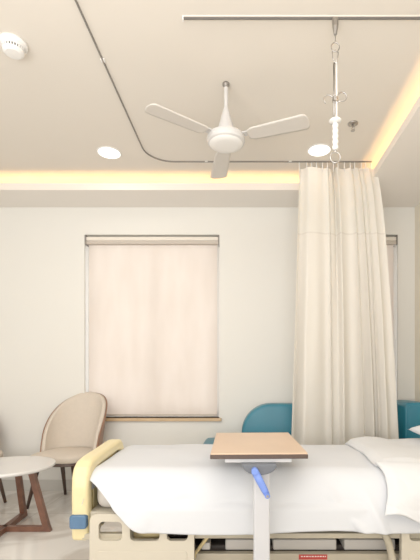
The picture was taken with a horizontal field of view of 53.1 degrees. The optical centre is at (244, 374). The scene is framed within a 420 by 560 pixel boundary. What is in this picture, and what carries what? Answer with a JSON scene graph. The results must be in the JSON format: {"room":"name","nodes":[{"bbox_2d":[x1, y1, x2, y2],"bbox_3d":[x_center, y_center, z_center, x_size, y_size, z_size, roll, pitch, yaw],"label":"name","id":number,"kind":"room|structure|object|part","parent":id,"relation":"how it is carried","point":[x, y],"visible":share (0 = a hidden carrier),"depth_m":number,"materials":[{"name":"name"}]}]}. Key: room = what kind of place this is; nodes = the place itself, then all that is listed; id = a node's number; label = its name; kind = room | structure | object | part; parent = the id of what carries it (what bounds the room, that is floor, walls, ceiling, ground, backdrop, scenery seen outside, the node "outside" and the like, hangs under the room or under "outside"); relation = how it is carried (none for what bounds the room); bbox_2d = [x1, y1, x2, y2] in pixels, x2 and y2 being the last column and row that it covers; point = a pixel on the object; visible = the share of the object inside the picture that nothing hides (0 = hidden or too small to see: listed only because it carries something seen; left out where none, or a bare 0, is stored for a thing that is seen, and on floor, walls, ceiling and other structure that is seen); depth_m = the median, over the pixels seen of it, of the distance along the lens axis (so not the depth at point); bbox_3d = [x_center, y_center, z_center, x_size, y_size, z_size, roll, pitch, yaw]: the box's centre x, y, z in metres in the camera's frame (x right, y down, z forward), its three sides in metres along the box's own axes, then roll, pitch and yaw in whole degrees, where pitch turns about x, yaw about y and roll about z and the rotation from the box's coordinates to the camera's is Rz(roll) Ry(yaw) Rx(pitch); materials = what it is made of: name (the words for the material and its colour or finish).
{"room":"hospital room","nodes":[
{"label":"hospital room","id":0,"kind":"room"},
{"bbox_2d":[0,491,121,559],"bbox_3d":[-0.720,1.110,1.220,4.960,0.100,6.040,0,0,0],"label":"floor","id":1,"kind":"structure","parent":0,"point":[57,544],"depth_m":2.76,"materials":[{"name":"tile"}]},
{"bbox_2d":[0,450,6,502],"bbox_3d":[-2.346,0.610,3.479,0.663,0.907,0.532,0,0,38],"label":"tub chair","id":2,"kind":"object","parent":1,"relation":"on","point":[2,491],"visible":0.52,"depth_m":3.46,"materials":[{"name":"brown wood"}]},
{"bbox_3d":[-2.037,0.883,3.462,0.117,0.360,0.042,0,0,-6],"label":"leg","id":3,"kind":"part","parent":2,"relation":"part of","materials":[{"name":"brown wood"}]},
{"bbox_2d":[0,456,55,536],"bbox_3d":[-1.630,0.835,2.840,0.631,0.450,0.631,0,0,0],"label":"coffee table","id":4,"kind":"object","parent":1,"relation":"on","point":[14,466],"visible":1,"depth_m":2.83,"materials":[{"name":"white stone"}]},
{"bbox_3d":[-1.630,0.848,2.840,0.038,0.425,0.629,0,0,-5],"label":"leg frame","id":5,"kind":"part","parent":4,"relation":"part of","materials":[{"name":"brown wood"}]},
{"bbox_3d":[-1.630,0.848,2.840,0.629,0.425,0.038,0,0,0],"label":"leg frame","id":6,"kind":"part","parent":4,"relation":"part of","materials":[{"name":"brown wood"}]},
{"bbox_2d":[26,392,107,508],"bbox_3d":[-1.470,0.610,3.555,0.532,0.907,0.663,0,0,9],"label":"tub chair","id":7,"kind":"object","parent":1,"relation":"on","point":[75,427],"visible":0.88,"depth_m":3.70,"materials":[{"name":"beige fabric"}]},
{"bbox_3d":[-1.688,0.883,3.339,0.117,0.360,0.042,0,0,-25],"label":"leg","id":8,"kind":"part","parent":7,"relation":"part of","materials":[{"name":"brown wood"}]},
{"bbox_3d":[-1.485,0.655,3.460,0.450,0.065,0.470,0,0,9],"label":"seat","id":9,"kind":"part","parent":7,"relation":"part of","materials":[{"name":"beige fabric"}]},
{"bbox_3d":[-1.585,0.883,3.657,0.042,0.362,0.140,0,0,-2],"label":"leg","id":10,"kind":"part","parent":7,"relation":"part of","materials":[{"name":"brown wood"}]},
{"bbox_3d":[-1.485,0.699,3.460,0.444,0.026,0.463,0,0,9],"label":"seat frame","id":11,"kind":"part","parent":7,"relation":"part of","materials":[{"name":"brown wood"}]},
{"bbox_3d":[-1.450,0.410,3.681,0.506,0.507,0.381,0,0,9],"label":"backrest","id":12,"kind":"part","parent":7,"relation":"part of","materials":[{"name":"beige fabric"}]},
{"bbox_2d":[69,439,419,559],"bbox_3d":[0.365,0.630,2.279,2.310,0.860,0.827,0,0,0],"label":"hospital bed","id":13,"kind":"object","parent":1,"relation":"on","point":[86,520],"visible":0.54,"depth_m":1.90,"materials":[{"name":"yellow plastic"}]},
{"bbox_3d":[-0.734,0.580,2.260,0.006,0.160,0.480,0,0,0],"label":"inset panel","id":14,"kind":"part","parent":13,"relation":"part of","materials":[{"name":"yellow plastic"}]},
{"bbox_3d":[0.375,0.545,2.303,2.150,0.166,0.715,0,0,0],"label":"mattress","id":15,"kind":"part","parent":13,"relation":"part of","materials":[{"name":"beige fabric"}]},
{"bbox_3d":[-0.750,0.568,2.285,0.030,0.325,0.690,0,0,0],"label":"footboard","id":16,"kind":"part","parent":13,"relation":"part of","materials":[{"name":"yellow plastic"}]},
{"bbox_3d":[-0.462,0.849,1.867,0.407,0.123,0.004,0,0,0],"label":"recessed panel","id":17,"kind":"part","parent":13,"relation":"part of","materials":[{"name":"beige plastic"}]},
{"bbox_3d":[-0.462,0.781,1.882,0.467,0.318,0.028,0,0,0],"label":"rail","id":18,"kind":"part","parent":13,"relation":"part of","materials":[{"name":"beige plastic"}]},
{"bbox_2d":[81,444,419,534],"bbox_3d":[0.359,0.598,2.256,2.182,0.338,0.863,0,0,0],"label":"sheet","id":19,"kind":"object","parent":13,"relation":"on","point":[177,488],"visible":0.67,"depth_m":1.89,"materials":[{"name":"fabric"}]},
{"bbox_2d":[345,436,419,523],"bbox_3d":[1.026,0.527,2.256,0.834,0.278,0.916,0,0,0],"label":"duvet","id":20,"kind":"object","parent":19,"relation":"on","point":[398,460],"visible":0.97,"depth_m":1.92,"materials":[{"name":"fabric"}]},
{"bbox_2d":[409,425,419,434],"bbox_3d":[1.235,0.325,2.320,0.408,0.135,0.624,0,0,-4],"label":"pillow","id":21,"kind":"object","parent":20,"relation":"on","point":[416,429],"visible":1,"depth_m":2.53,"materials":[{"name":"fabric"}]},
{"bbox_3d":[0.365,0.707,2.277,2.210,0.082,0.765,0,0,0],"label":"frame","id":22,"kind":"part","parent":13,"relation":"part of","materials":[{"name":"white plastic"}]},
{"bbox_3d":[0.643,0.814,1.882,0.082,0.252,0.032,0,0,0],"label":"rail arm","id":23,"kind":"part","parent":13,"relation":"part of"},
{"bbox_3d":[0.950,0.781,1.882,0.500,0.318,0.028,0,0,0],"label":"rail","id":24,"kind":"part","parent":13,"relation":"part of","materials":[{"name":"beige plastic"}]},
{"bbox_3d":[0.950,0.849,1.867,0.440,0.123,0.004,0,0,0],"label":"recessed panel","id":25,"kind":"part","parent":13,"relation":"part of","materials":[{"name":"beige plastic"}]},
{"bbox_2d":[210,433,307,559],"bbox_3d":[0.060,0.689,1.982,0.620,0.742,0.677,0,0,-2],"label":"table","id":26,"kind":"object","parent":1,"relation":"on","point":[258,453],"visible":0.9,"depth_m":1.71,"materials":[{"name":"brown wood"}]},
{"bbox_3d":[0.048,0.350,1.985,0.275,0.016,0.550,0,0,-2],"label":"support plate","id":27,"kind":"part","parent":26,"relation":"part of","materials":[{"name":"metal"}]},
{"bbox_3d":[0.062,0.429,1.663,0.071,0.103,0.019,0,0,5],"label":"crank handle","id":28,"kind":"part","parent":26,"relation":"part of","materials":[{"name":"blue plastic"}]},
{"bbox_2d":[203,400,419,443],"bbox_3d":[0.593,0.642,3.550,1.905,0.835,0.480,0,0,0],"label":"sofa","id":29,"kind":"object","parent":1,"relation":"on","point":[267,417],"visible":0.26,"depth_m":3.58,"materials":[{"name":"leather"}]},
{"bbox_3d":[0.575,0.640,3.545,1.870,0.160,0.470,0,0,0],"label":"seat","id":30,"kind":"part","parent":29,"relation":"part of","materials":[{"name":"teal leather"}]},
{"bbox_3d":[0.635,0.505,3.685,1.330,0.510,0.200,0,0,0],"label":"backrest","id":31,"kind":"part","parent":29,"relation":"part of","materials":[{"name":"teal leather"}]},
{"bbox_3d":[1.423,0.583,3.590,0.245,0.715,0.400,0,0,0],"label":"armrest","id":32,"kind":"part","parent":29,"relation":"part of","materials":[{"name":"teal leather"}]},
{"bbox_3d":[1.423,0.580,3.387,0.203,0.660,0.010,0,0,0],"label":"armrest panel","id":33,"kind":"part","parent":29,"relation":"part of","materials":[{"name":"teal leather"}]},
{"bbox_2d":[0,207,414,479],"bbox_3d":[-0.720,-0.300,3.940,4.960,2.720,0.200,0,0,0],"label":"wall","id":34,"kind":"structure","parent":0,"point":[44,254],"depth_m":3.84,"materials":[{"name":"white paint"}]},
{"bbox_2d":[2,480,71,490],"bbox_3d":[-0.720,1.010,3.833,4.560,0.100,0.015,0,0,0],"label":"baseboard","id":35,"kind":"structure","parent":34,"relation":"attached to","point":[9,485],"depth_m":3.83,"materials":[{"name":"wood"}]},
{"bbox_2d":[106,246,221,420],"bbox_3d":[-0.851,-0.433,3.905,1.272,1.713,0.190,0,0,0],"label":"window","id":36,"kind":"structure","parent":34,"relation":"in","point":[108,418],"depth_m":3.88,"materials":[{"name":"white plastic"}]},
{"bbox_2d":[85,235,218,415],"bbox_3d":[-0.855,-0.454,3.884,1.236,1.673,0.083,0,0,0],"label":"roller blind","id":37,"kind":"object","parent":36,"relation":"attached to","point":[153,300],"visible":0.9,"depth_m":3.89,"materials":[{"name":"beige fabric"}]},
{"bbox_3d":[-0.249,-0.431,3.870,0.007,1.558,0.026,0,0,0],"label":"pull chain","id":38,"kind":"part","parent":37,"relation":"part of","materials":[{"name":"white plastic"}]},
{"bbox_3d":[-0.851,0.409,3.880,1.272,0.028,0.140,0,0,0],"label":"sill","id":39,"kind":"part","parent":36,"relation":"part of","materials":[{"name":"brown wood"}]},
{"bbox_2d":[0,183,419,206],"bbox_3d":[-0.720,-1.570,3.660,4.560,0.060,0.360,0,0,0],"label":"trim","id":40,"kind":"structure","parent":34,"relation":"attached to","point":[11,194],"depth_m":3.59,"materials":[{"name":"paint"}]},
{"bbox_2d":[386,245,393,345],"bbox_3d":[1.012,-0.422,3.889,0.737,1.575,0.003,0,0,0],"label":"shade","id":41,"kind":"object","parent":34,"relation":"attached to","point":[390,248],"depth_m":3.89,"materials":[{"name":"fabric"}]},
{"bbox_2d":[386,235,397,379],"bbox_3d":[1.012,-0.454,3.884,0.781,1.673,0.083,0,0,0],"label":"roller blind","id":42,"kind":"object","parent":34,"relation":"attached to","point":[391,242],"visible":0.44,"depth_m":3.89,"materials":[{"name":"beige fabric"}]},
{"bbox_3d":[1.391,-0.431,3.870,0.007,1.558,0.026,0,0,0],"label":"pull chain","id":43,"kind":"part","parent":42,"relation":"part of","materials":[{"name":"white plastic"}]},
{"bbox_2d":[0,0,419,182],"bbox_3d":[-0.720,-1.710,1.120,4.960,0.100,5.840,0,0,0],"label":"ceiling","id":44,"kind":"structure","parent":0,"point":[59,104],"depth_m":2.40,"materials":[{"name":"paint"}]},
{"bbox_2d":[0,32,27,59],"bbox_3d":[-1.158,-1.631,2.090,0.132,0.059,0.132,0,0,0],"label":"smoke detector","id":45,"kind":"object","parent":44,"relation":"attached to","point":[13,46],"visible":1,"depth_m":2.06,"materials":[{"name":"white plastic"}]},
{"bbox_2d":[2,40,24,53],"bbox_3d":[-1.158,-1.627,2.090,0.098,0.015,0.098,0,0,0],"label":"vent","id":46,"kind":"object","parent":45,"relation":"attached to","point":[8,46],"depth_m":2.06,"materials":[{"name":"white plastic"}]},
{"bbox_2d":[96,146,121,158],"bbox_3d":[-1.014,-1.657,3.120,0.180,0.006,0.180,0,0,0],"label":"recessed light","id":47,"kind":"object","parent":44,"relation":"in","point":[107,152],"visible":1,"depth_m":3.11,"materials":[{"name":"white plastic"}]},
{"bbox_2d":[75,0,371,162],"bbox_3d":[0.113,-1.655,1.178,1.744,0.009,4.156,0,0,0],"label":"track","id":48,"kind":"object","parent":44,"relation":"attached to","point":[102,59],"visible":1,"depth_m":3.23,"materials":[{"name":"grey metal"}]},
{"bbox_2d":[291,162,398,444],"bbox_3d":[0.778,-0.412,3.248,0.856,2.472,0.125,0,0,0],"label":"privacy curtain","id":49,"kind":"object","parent":48,"relation":"hanging from","point":[344,382],"visible":0.86,"depth_m":3.25,"materials":[{"name":"fabric"}]},
{"bbox_2d":[145,81,309,178],"bbox_3d":[-0.081,-1.479,2.458,0.858,0.362,0.797,0,0,0],"label":"ceiling fan","id":50,"kind":"object","parent":44,"relation":"hanging from","point":[225,139],"visible":1,"depth_m":2.30,"materials":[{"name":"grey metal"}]},
{"bbox_3d":[-0.354,-1.342,2.195,0.345,0.021,0.114,0,0,-37],"label":"blade","id":51,"kind":"part","parent":50,"relation":"part of","materials":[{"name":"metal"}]},
{"bbox_3d":[-0.156,-1.342,2.684,0.114,0.021,0.345,0,0,-9],"label":"blade","id":52,"kind":"part","parent":50,"relation":"part of","materials":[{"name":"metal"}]},
{"bbox_3d":[-0.108,-1.567,2.380,0.023,0.155,0.022,0,0,0],"label":"down rod","id":53,"kind":"part","parent":50,"relation":"part of","materials":[{"name":"metal"}]},
{"bbox_3d":[0.179,-1.342,2.270,0.345,0.021,0.114,0,0,21],"label":"blade","id":54,"kind":"part","parent":50,"relation":"part of","materials":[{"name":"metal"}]},
{"bbox_2d":[182,15,419,21],"bbox_3d":[0.335,-1.649,1.935,1.250,0.021,0.014,0,0,0],"label":"track","id":55,"kind":"object","parent":44,"relation":"attached to","point":[184,17],"visible":1,"depth_m":1.93,"materials":[{"name":"metal"}]},
{"bbox_3d":[0.338,-1.652,1.935,1.245,0.010,0.007,0,0,0],"label":"rail","id":56,"kind":"part","parent":55,"relation":"part of","materials":[{"name":"metal"}]},
{"bbox_2d":[323,17,346,163],"bbox_3d":[0.418,-1.313,1.935,0.100,0.668,0.056,0,0,25],"label":"hanger","id":57,"kind":"object","parent":55,"relation":"hanging from","point":[334,121],"visible":1,"depth_m":1.93,"materials":[{"name":"metal"}]},
{"bbox_3d":[0.412,-1.312,1.935,0.008,0.265,0.008,0,0,0],"label":"rod","id":58,"kind":"part","parent":57,"relation":"part of","materials":[{"name":"metal"}]},
{"bbox_3d":[0.424,-1.312,1.935,0.008,0.265,0.008,0,0,0],"label":"rod","id":59,"kind":"part","parent":57,"relation":"part of","materials":[{"name":"white plastic"}]},
{"bbox_2d":[307,143,331,156],"bbox_3d":[0.548,-1.657,3.085,0.180,0.006,0.180,0,0,0],"label":"recessed light","id":60,"kind":"object","parent":44,"relation":"in","point":[321,149],"visible":1,"depth_m":3.08,"materials":[{"name":"white plastic"}]},
{"bbox_2d":[308,145,329,155],"bbox_3d":[0.548,-1.658,3.085,0.162,0.002,0.162,0,0,0],"label":"diffuser","id":61,"kind":"object","parent":60,"relation":"attached to","point":[314,150],"depth_m":3.09,"materials":[{"name":"white plastic"}]},
{"bbox_2d":[348,120,357,131],"bbox_3d":[0.712,-1.636,2.760,0.068,0.048,0.068,0,0,0],"label":"sprinkler","id":62,"kind":"object","parent":44,"relation":"attached to","point":[354,123],"visible":1,"depth_m":2.75,"materials":[{"name":"metal"}]},
{"bbox_2d":[373,96,419,189],"bbox_3d":[1.280,-1.570,1.240,0.560,0.060,4.480,0,0,0],"label":"ceiling","id":63,"kind":"structure","parent":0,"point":[398,168],"depth_m":3.00,"materials":[{"name":"paint"}]},
{"bbox_2d":[415,203,419,401],"bbox_3d":[1.660,-0.300,1.120,0.200,2.720,5.440,0,0,0],"label":"wall","id":64,"kind":"structure","parent":0,"point":[417,208],"depth_m":3.78,"materials":[{"name":"beige paint"}]}
]}

